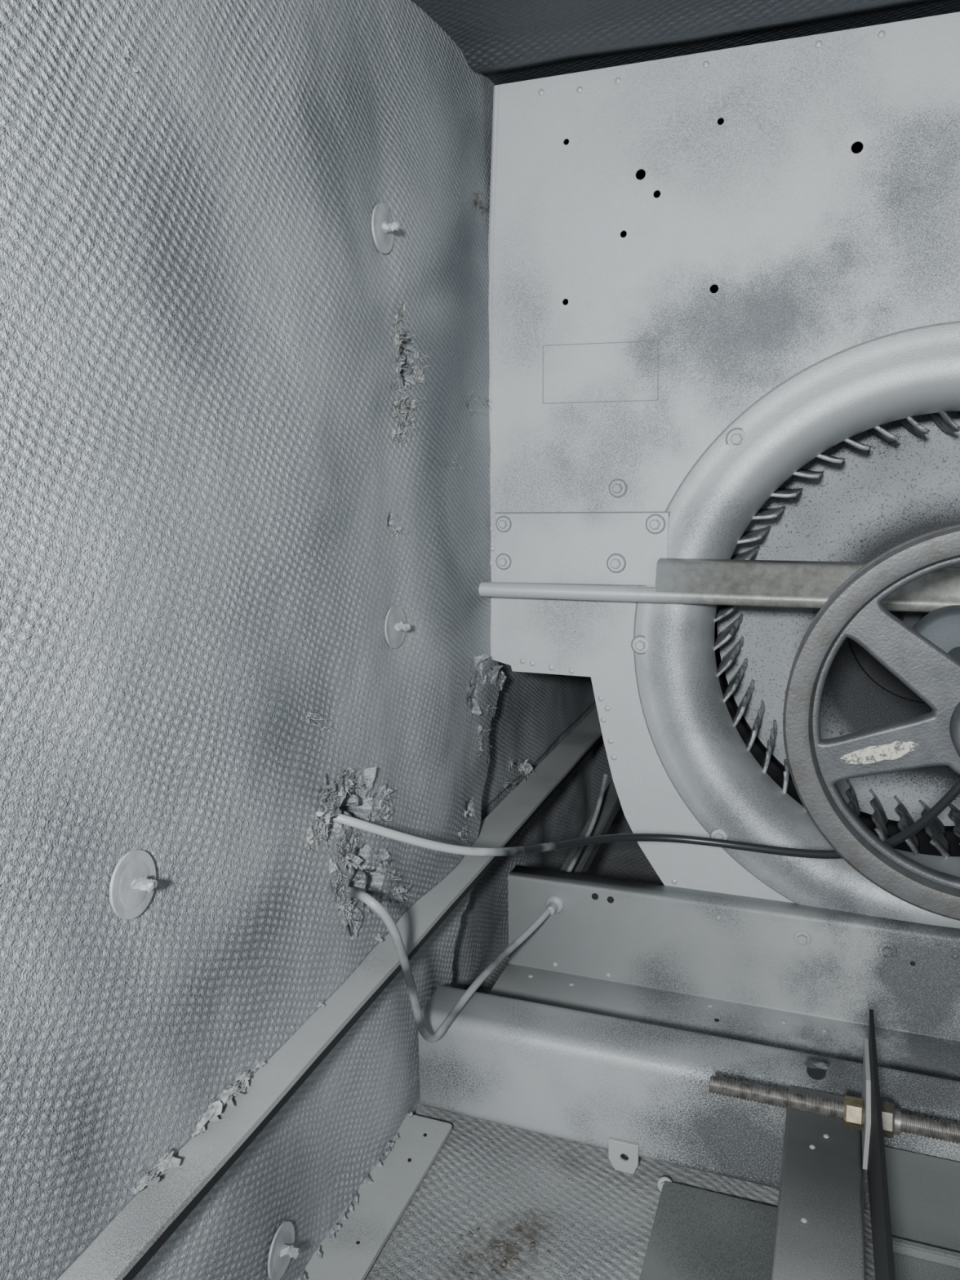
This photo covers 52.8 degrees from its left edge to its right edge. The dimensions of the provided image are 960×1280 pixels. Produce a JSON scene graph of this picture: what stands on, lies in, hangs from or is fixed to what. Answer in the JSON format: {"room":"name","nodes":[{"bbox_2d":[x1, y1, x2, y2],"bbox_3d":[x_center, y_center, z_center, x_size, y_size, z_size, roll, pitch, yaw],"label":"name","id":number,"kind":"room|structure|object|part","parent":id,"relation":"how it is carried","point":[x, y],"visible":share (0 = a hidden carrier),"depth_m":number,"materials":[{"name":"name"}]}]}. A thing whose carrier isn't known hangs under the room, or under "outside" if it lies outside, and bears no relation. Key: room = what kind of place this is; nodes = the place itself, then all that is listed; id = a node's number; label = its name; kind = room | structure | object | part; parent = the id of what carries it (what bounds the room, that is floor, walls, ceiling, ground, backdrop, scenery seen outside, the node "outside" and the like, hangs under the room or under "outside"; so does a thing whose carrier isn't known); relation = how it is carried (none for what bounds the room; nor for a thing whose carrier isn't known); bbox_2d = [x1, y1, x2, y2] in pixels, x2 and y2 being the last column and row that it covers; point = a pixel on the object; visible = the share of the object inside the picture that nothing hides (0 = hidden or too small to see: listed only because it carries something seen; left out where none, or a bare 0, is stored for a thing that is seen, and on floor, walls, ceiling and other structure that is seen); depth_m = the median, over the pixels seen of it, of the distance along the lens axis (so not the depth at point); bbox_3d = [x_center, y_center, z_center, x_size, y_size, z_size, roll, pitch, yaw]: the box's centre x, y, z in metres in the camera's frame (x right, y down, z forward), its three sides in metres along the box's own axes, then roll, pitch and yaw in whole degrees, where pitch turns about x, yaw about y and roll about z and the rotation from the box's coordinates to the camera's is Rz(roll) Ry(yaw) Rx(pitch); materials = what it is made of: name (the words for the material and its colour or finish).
{"room":"air handler interior","nodes":[
{"label":"air handler interior","id":0,"kind":"room"},
{"bbox_2d":[0,0,595,1279],"bbox_3d":[-0.136,-0.009,0.728,0.057,1.023,1.950,3,11,20],"label":"wall","id":1,"kind":"structure","parent":0,"point":[203,474],"depth_m":0.61,"materials":[{"name":"grey fabric"}]},
{"bbox_2d":[109,848,157,919],"bbox_3d":[-0.187,0.136,0.536,0.016,0.038,0.038,3,11,20],"label":"washer","id":2,"kind":"object","parent":1,"relation":"attached to","point":[133,882],"visible":1,"depth_m":0.53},
{"bbox_2d":[121,44,166,71],"bbox_3d":[-0.178,-0.306,0.514,0.003,0.013,0.040,3,11,20],"label":"torn fibre","id":3,"kind":"object","parent":1,"relation":"attached to","point":[125,55],"visible":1,"depth_m":0.50,"materials":[{"name":"grey fabric"}]},
{"bbox_2d":[267,1220,299,1279],"bbox_3d":[-0.140,0.449,0.708,0.017,0.038,0.038,3,11,20],"label":"washer","id":4,"kind":"object","parent":1,"relation":"attached to","point":[282,1250],"visible":1,"depth_m":0.71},
{"bbox_2d":[305,708,333,733],"bbox_3d":[-0.121,0.060,0.713,0.015,0.032,0.042,3,11,20],"label":"torn fibre","id":5,"kind":"object","parent":1,"relation":"attached to","point":[308,715],"visible":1,"depth_m":0.71,"materials":[{"name":"grey fabric"}]},
{"bbox_2d":[57,706,602,1279],"bbox_3d":[-0.102,0.286,0.787,0.045,0.032,1.880,3,11,20],"label":"rail","id":6,"kind":"object","parent":1,"relation":"attached to","point":[134,1236],"visible":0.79,"depth_m":0.68,"materials":[{"name":"grey metal"}]},
{"bbox_2d":[133,864,453,1195],"bbox_3d":[-0.110,0.268,0.765,0.018,0.013,0.480,3,11,20],"label":"crumbs","id":7,"kind":"object","parent":6,"relation":"on","point":[168,1161],"visible":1,"depth_m":0.61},
{"bbox_2d":[502,757,535,789],"bbox_3d":[0.048,0.164,1.222,0.021,0.052,0.116,3,11,20],"label":"torn fibre","id":8,"kind":"object","parent":6,"relation":"on","point":[525,766],"visible":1,"depth_m":1.24,"materials":[{"name":"grey fabric"}]},
{"bbox_2d":[305,771,391,851],"bbox_3d":[-0.109,0.134,0.769,0.037,0.070,0.143,2,11,18],"label":"torn fibre","id":9,"kind":"object","parent":1,"relation":"attached to","point":[310,835],"visible":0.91,"depth_m":0.73,"materials":[{"name":"grey fabric"}]},
{"bbox_2d":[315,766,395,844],"bbox_3d":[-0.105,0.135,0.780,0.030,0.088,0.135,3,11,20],"label":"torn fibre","id":10,"kind":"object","parent":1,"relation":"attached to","point":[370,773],"visible":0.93,"depth_m":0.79,"materials":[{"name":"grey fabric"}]},
{"bbox_2d":[330,827,411,940],"bbox_3d":[-0.091,0.201,0.806,0.020,0.122,0.144,3,11,19],"label":"torn fibre","id":11,"kind":"object","parent":1,"relation":"attached to","point":[353,926],"visible":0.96,"depth_m":0.78,"materials":[{"name":"grey fabric"}]},
{"bbox_2d":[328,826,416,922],"bbox_3d":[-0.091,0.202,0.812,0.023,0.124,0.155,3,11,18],"label":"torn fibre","id":12,"kind":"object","parent":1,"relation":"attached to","point":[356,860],"visible":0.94,"depth_m":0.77,"materials":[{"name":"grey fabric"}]},
{"bbox_2d":[371,203,399,253],"bbox_3d":[-0.072,-0.333,0.782,0.016,0.038,0.038,3,11,20],"label":"washer","id":13,"kind":"object","parent":1,"relation":"attached to","point":[383,228],"visible":1,"depth_m":0.78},
{"bbox_2d":[384,604,410,648],"bbox_3d":[-0.068,-0.011,0.846,0.015,0.038,0.038,3,11,20],"label":"washer","id":14,"kind":"object","parent":1,"relation":"attached to","point":[396,627],"visible":1,"depth_m":0.84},
{"bbox_2d":[387,515,408,539],"bbox_3d":[-0.075,-0.099,0.831,0.025,0.029,0.015,-8,13,-36],"label":"torn fibre","id":15,"kind":"object","parent":1,"relation":"attached to","point":[397,530],"visible":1,"depth_m":0.84,"materials":[{"name":"grey fabric"}]},
{"bbox_2d":[390,398,423,447],"bbox_3d":[-0.065,-0.186,0.828,0.019,0.042,0.051,3,11,20],"label":"torn fibre","id":16,"kind":"object","parent":1,"relation":"attached to","point":[412,411],"visible":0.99,"depth_m":0.83,"materials":[{"name":"grey fabric"}]},
{"bbox_2d":[391,302,429,424],"bbox_3d":[-0.065,-0.240,0.838,0.030,0.105,0.066,3,11,20],"label":"torn fibre","id":17,"kind":"object","parent":1,"relation":"attached to","point":[420,377],"visible":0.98,"depth_m":0.82,"materials":[{"name":"grey fabric"}]},
{"bbox_2d":[434,455,463,471],"bbox_3d":[-0.031,-0.169,0.924,0.023,0.016,0.067,3,11,20],"label":"torn fibre","id":18,"kind":"object","parent":1,"relation":"attached to","point":[455,455],"visible":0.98,"depth_m":0.93,"materials":[{"name":"grey fabric"}]},
{"bbox_2d":[346,886,551,1042],"bbox_3d":[-0.026,0.261,0.919,0.072,0.197,0.358,4,12,26],"label":"electrical cable","id":19,"kind":"object","parent":1,"relation":"attached to","point":[360,895],"visible":0.95,"depth_m":0.85,"materials":[{"name":"grey plastic"}]},
{"bbox_2d":[457,704,496,844],"bbox_3d":[-0.005,0.140,1.037,0.019,0.128,0.121,2,11,16],"label":"torn fibre","id":20,"kind":"object","parent":1,"relation":"attached to","point":[480,727],"visible":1,"depth_m":1.05,"materials":[{"name":"grey fabric"}]},
{"bbox_2d":[466,390,490,415],"bbox_3d":[-0.001,-0.243,0.994,0.018,0.025,0.071,1,11,12],"label":"torn fibre","id":21,"kind":"object","parent":1,"relation":"attached to","point":[472,390],"visible":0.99,"depth_m":0.99,"materials":[{"name":"grey fabric"}]},
{"bbox_2d":[472,192,488,215],"bbox_3d":[-0.003,-0.439,0.975,0.021,0.023,0.039,3,11,20],"label":"torn fibre","id":22,"kind":"object","parent":1,"relation":"attached to","point":[474,202],"visible":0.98,"depth_m":0.97,"materials":[{"name":"grey fabric"}]},
{"bbox_2d":[465,653,506,715],"bbox_3d":[0.007,0.042,1.066,0.024,0.065,0.131,3,11,20],"label":"torn fibre","id":23,"kind":"object","parent":1,"relation":"attached to","point":[493,674],"visible":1,"depth_m":1.05,"materials":[{"name":"grey fabric"}]},
{"bbox_2d":[330,778,959,858],"bbox_3d":[0.135,0.132,0.821,0.535,0.146,0.150,-1,10,1],"label":"electrical cable","id":24,"kind":"object","parent":1,"relation":"attached to","point":[954,791],"visible":0.9,"depth_m":0.83,"materials":[{"name":"grey plastic"}]},
{"bbox_2d":[479,558,959,612],"bbox_3d":[0.431,-0.047,0.886,0.929,0.044,0.022,3,11,20],"label":"support bar","id":25,"kind":"object","parent":1,"relation":"attached to","point":[731,582],"visible":0.76,"depth_m":0.94,"materials":[{"name":"metal"}]},
{"bbox_2d":[912,604,959,653],"bbox_3d":[0.430,0.015,0.868,0.090,0.090,0.032,3,11,20],"label":"block","id":26,"kind":"object","parent":25,"relation":"attached to","point":[940,626],"visible":0.35,"depth_m":0.85,"materials":[{"name":"metal"}]},
{"bbox_2d":[922,612,959,661],"bbox_3d":[0.448,0.006,0.917,0.025,0.025,0.680,3,11,20],"label":"shaft","id":27,"kind":"object","parent":25,"relation":"attached to","point":[954,652],"visible":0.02,"depth_m":0.84,"materials":[{"name":"metal"}]},
{"bbox_2d":[782,524,959,920],"bbox_3d":[0.344,0.058,0.642,0.273,0.273,0.048,3,11,20],"label":"pulley wheel","id":28,"kind":"object","parent":27,"relation":"attached to","point":[855,611],"visible":1,"depth_m":0.66,"materials":[{"name":"metal"}]},
{"bbox_2d":[591,701,628,823],"bbox_3d":[0.750,-0.153,1.436,1.200,1.040,0.020,3,11,20],"label":"wall","id":29,"kind":"structure","parent":0,"point":[601,766],"depth_m":1.70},
{"bbox_2d":[364,823,875,1279],"bbox_3d":[0.418,0.521,0.630,1.200,0.013,1.970,3,11,20],"label":"floor","id":30,"kind":"structure","parent":0,"point":[600,1217],"depth_m":0.84,"materials":[{"name":"grey metal"}]},
{"bbox_2d":[297,1113,452,1279],"bbox_3d":[-0.237,0.556,0.443,0.056,0.014,1.058,3,11,20],"label":"floor strip","id":31,"kind":"object","parent":30,"relation":"on","point":[361,1237],"visible":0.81,"depth_m":0.82,"materials":[{"name":"grey metal"}]},
{"bbox_2d":[299,1112,413,1279],"bbox_3d":[-0.117,0.478,0.784,0.006,0.011,0.301,3,11,20],"label":"crumbs","id":32,"kind":"object","parent":31,"relation":"on","point":[385,1153],"visible":1,"depth_m":0.81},
{"bbox_2d":[456,1200,554,1279],"bbox_3d":[0.016,0.496,0.785,0.088,0.002,0.087,3,11,20],"label":"debris pile","id":33,"kind":"object","parent":30,"relation":"on","point":[532,1244],"visible":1,"depth_m":0.78,"materials":[{"name":"grey"}]},
{"bbox_2d":[417,985,959,1210],"bbox_3d":[0.381,0.420,0.794,0.913,0.102,0.064,3,11,20],"label":"cross beam","id":34,"kind":"structure","parent":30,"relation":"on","point":[574,1075],"depth_m":0.86,"materials":[{"name":"grey metal"}]},
{"bbox_2d":[608,1137,639,1173],"bbox_3d":[0.128,0.459,0.859,0.027,0.029,0.003,3,11,20],"label":"tab","id":35,"kind":"object","parent":34,"relation":"attached to","point":[616,1148],"visible":1,"depth_m":0.86,"materials":[{"name":"grey metal"}]},
{"bbox_2d":[806,1066,826,1079],"bbox_3d":[0.274,0.351,0.787,0.015,0.015,0.001,3,11,20],"label":"punched hole","id":36,"kind":"object","parent":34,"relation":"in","point":[817,1074],"visible":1,"depth_m":0.79,"materials":[{"name":"black"}]},
{"bbox_2d":[804,1059,828,1069],"bbox_3d":[0.273,0.344,0.784,0.019,0.007,0.007,3,11,20],"label":"scrap","id":37,"kind":"object","parent":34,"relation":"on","point":[812,1064],"visible":1,"depth_m":0.78,"materials":[{"name":"metal"}]},
{"bbox_2d":[639,1180,777,1279],"bbox_3d":[0.111,0.525,0.574,0.098,0.008,0.552,3,11,20],"label":"floor plate","id":38,"kind":"object","parent":30,"relation":"on","point":[696,1233],"visible":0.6,"depth_m":0.78,"materials":[{"name":"grey metal"}]},
{"bbox_2d":[657,1176,671,1191],"bbox_3d":[0.161,0.477,0.843,0.014,0.013,0.008,3,11,20],"label":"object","id":39,"kind":"structure","parent":38,"relation":"attached to","point":[660,1181],"depth_m":0.84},
{"bbox_2d":[488,11,959,928],"bbox_3d":[0.495,-0.096,1.069,0.919,0.958,0.375,3,11,20],"label":"housing","id":40,"kind":"object","parent":30,"relation":"on","point":[771,293],"visible":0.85,"depth_m":0.96,"materials":[{"name":"metal"}]},
{"bbox_3d":[0.104,-0.097,1.022,0.188,0.076,0.004,3,11,20],"label":"patch plate","id":41,"kind":"part","parent":40,"relation":"part of","materials":[{"name":"grey metal"}]},
{"bbox_2d":[488,865,959,1081],"bbox_3d":[0.437,0.348,0.908,0.894,0.109,0.145,3,11,20],"label":"channel","id":42,"kind":"object","parent":40,"relation":"attached to","point":[788,975],"visible":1,"depth_m":1.00,"materials":[{"name":"grey metal"}]},
{"bbox_2d":[545,894,564,914],"bbox_3d":[0.080,0.295,1.067,0.021,0.021,0.019,3,11,20],"label":"cable grommet","id":43,"kind":"object","parent":42,"relation":"attached to","point":[554,903],"visible":0.98,"depth_m":1.07,"materials":[{"name":"grey rubber"}]},
{"bbox_2d":[565,773,608,872],"bbox_3d":[0.132,0.230,1.188,0.010,0.074,0.202,3,11,21],"label":"tube","id":44,"kind":"object","parent":42,"relation":"attached to","point":[572,864],"visible":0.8,"depth_m":1.20,"materials":[{"name":"grey metal"}]},
{"bbox_2d":[560,778,621,874],"bbox_3d":[0.147,0.256,1.264,0.024,0.076,0.264,4,11,23],"label":"support strut","id":45,"kind":"object","parent":42,"relation":"attached to","point":[611,805],"visible":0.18,"depth_m":1.27,"materials":[{"name":"grey metal"}]},
{"bbox_3d":[0.574,-0.133,1.234,0.890,0.940,0.002,3,11,20],"label":"plate","id":46,"kind":"part","parent":40,"relation":"part of","materials":[{"name":"metal"}]},
{"bbox_2d":[713,410,959,859],"bbox_3d":[0.488,-0.009,1.028,0.486,0.486,0.144,3,11,20],"label":"wheel","id":47,"kind":"object","parent":40,"relation":"attached to","point":[880,488],"visible":0.58,"depth_m":1.11,"materials":[{"name":"metal"}]},
{"bbox_2d":[884,1146,959,1279],"bbox_3d":[0.438,0.440,0.461,0.454,0.045,0.502,3,11,20],"label":"panel","id":48,"kind":"object","parent":30,"relation":"on","point":[924,1190],"visible":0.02,"depth_m":0.70,"materials":[{"name":"grey metal"}]},
{"bbox_2d":[861,1008,895,1279],"bbox_3d":[0.215,0.350,0.519,0.006,0.147,0.585,3,11,20],"label":"plate","id":49,"kind":"object","parent":48,"relation":"attached to","point":[873,1157],"visible":0.97,"depth_m":0.62,"materials":[{"name":"black metal"}]},
{"bbox_2d":[709,1075,959,1143],"bbox_3d":[0.356,0.357,0.693,0.375,0.021,0.024,3,11,20],"label":"rod","id":50,"kind":"object","parent":49,"relation":"attached to","point":[851,1110],"visible":0.9,"depth_m":0.72,"materials":[{"name":"metal"}]},
{"bbox_2d":[411,0,959,176],"bbox_3d":[0.403,-0.476,0.447,1.200,0.012,1.970,3,11,20],"label":"ceiling","id":51,"kind":"structure","parent":0,"point":[505,42],"depth_m":0.87,"materials":[{"name":"grey metal"}]},
{"bbox_2d":[770,1085,865,1279],"bbox_3d":[0.175,0.465,0.514,0.056,0.094,0.607,3,11,20],"label":"mounting bracket","id":52,"kind":"object","parent":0,"point":[820,1234],"depth_m":0.67,"materials":[{"name":"grey metal"}]}
]}

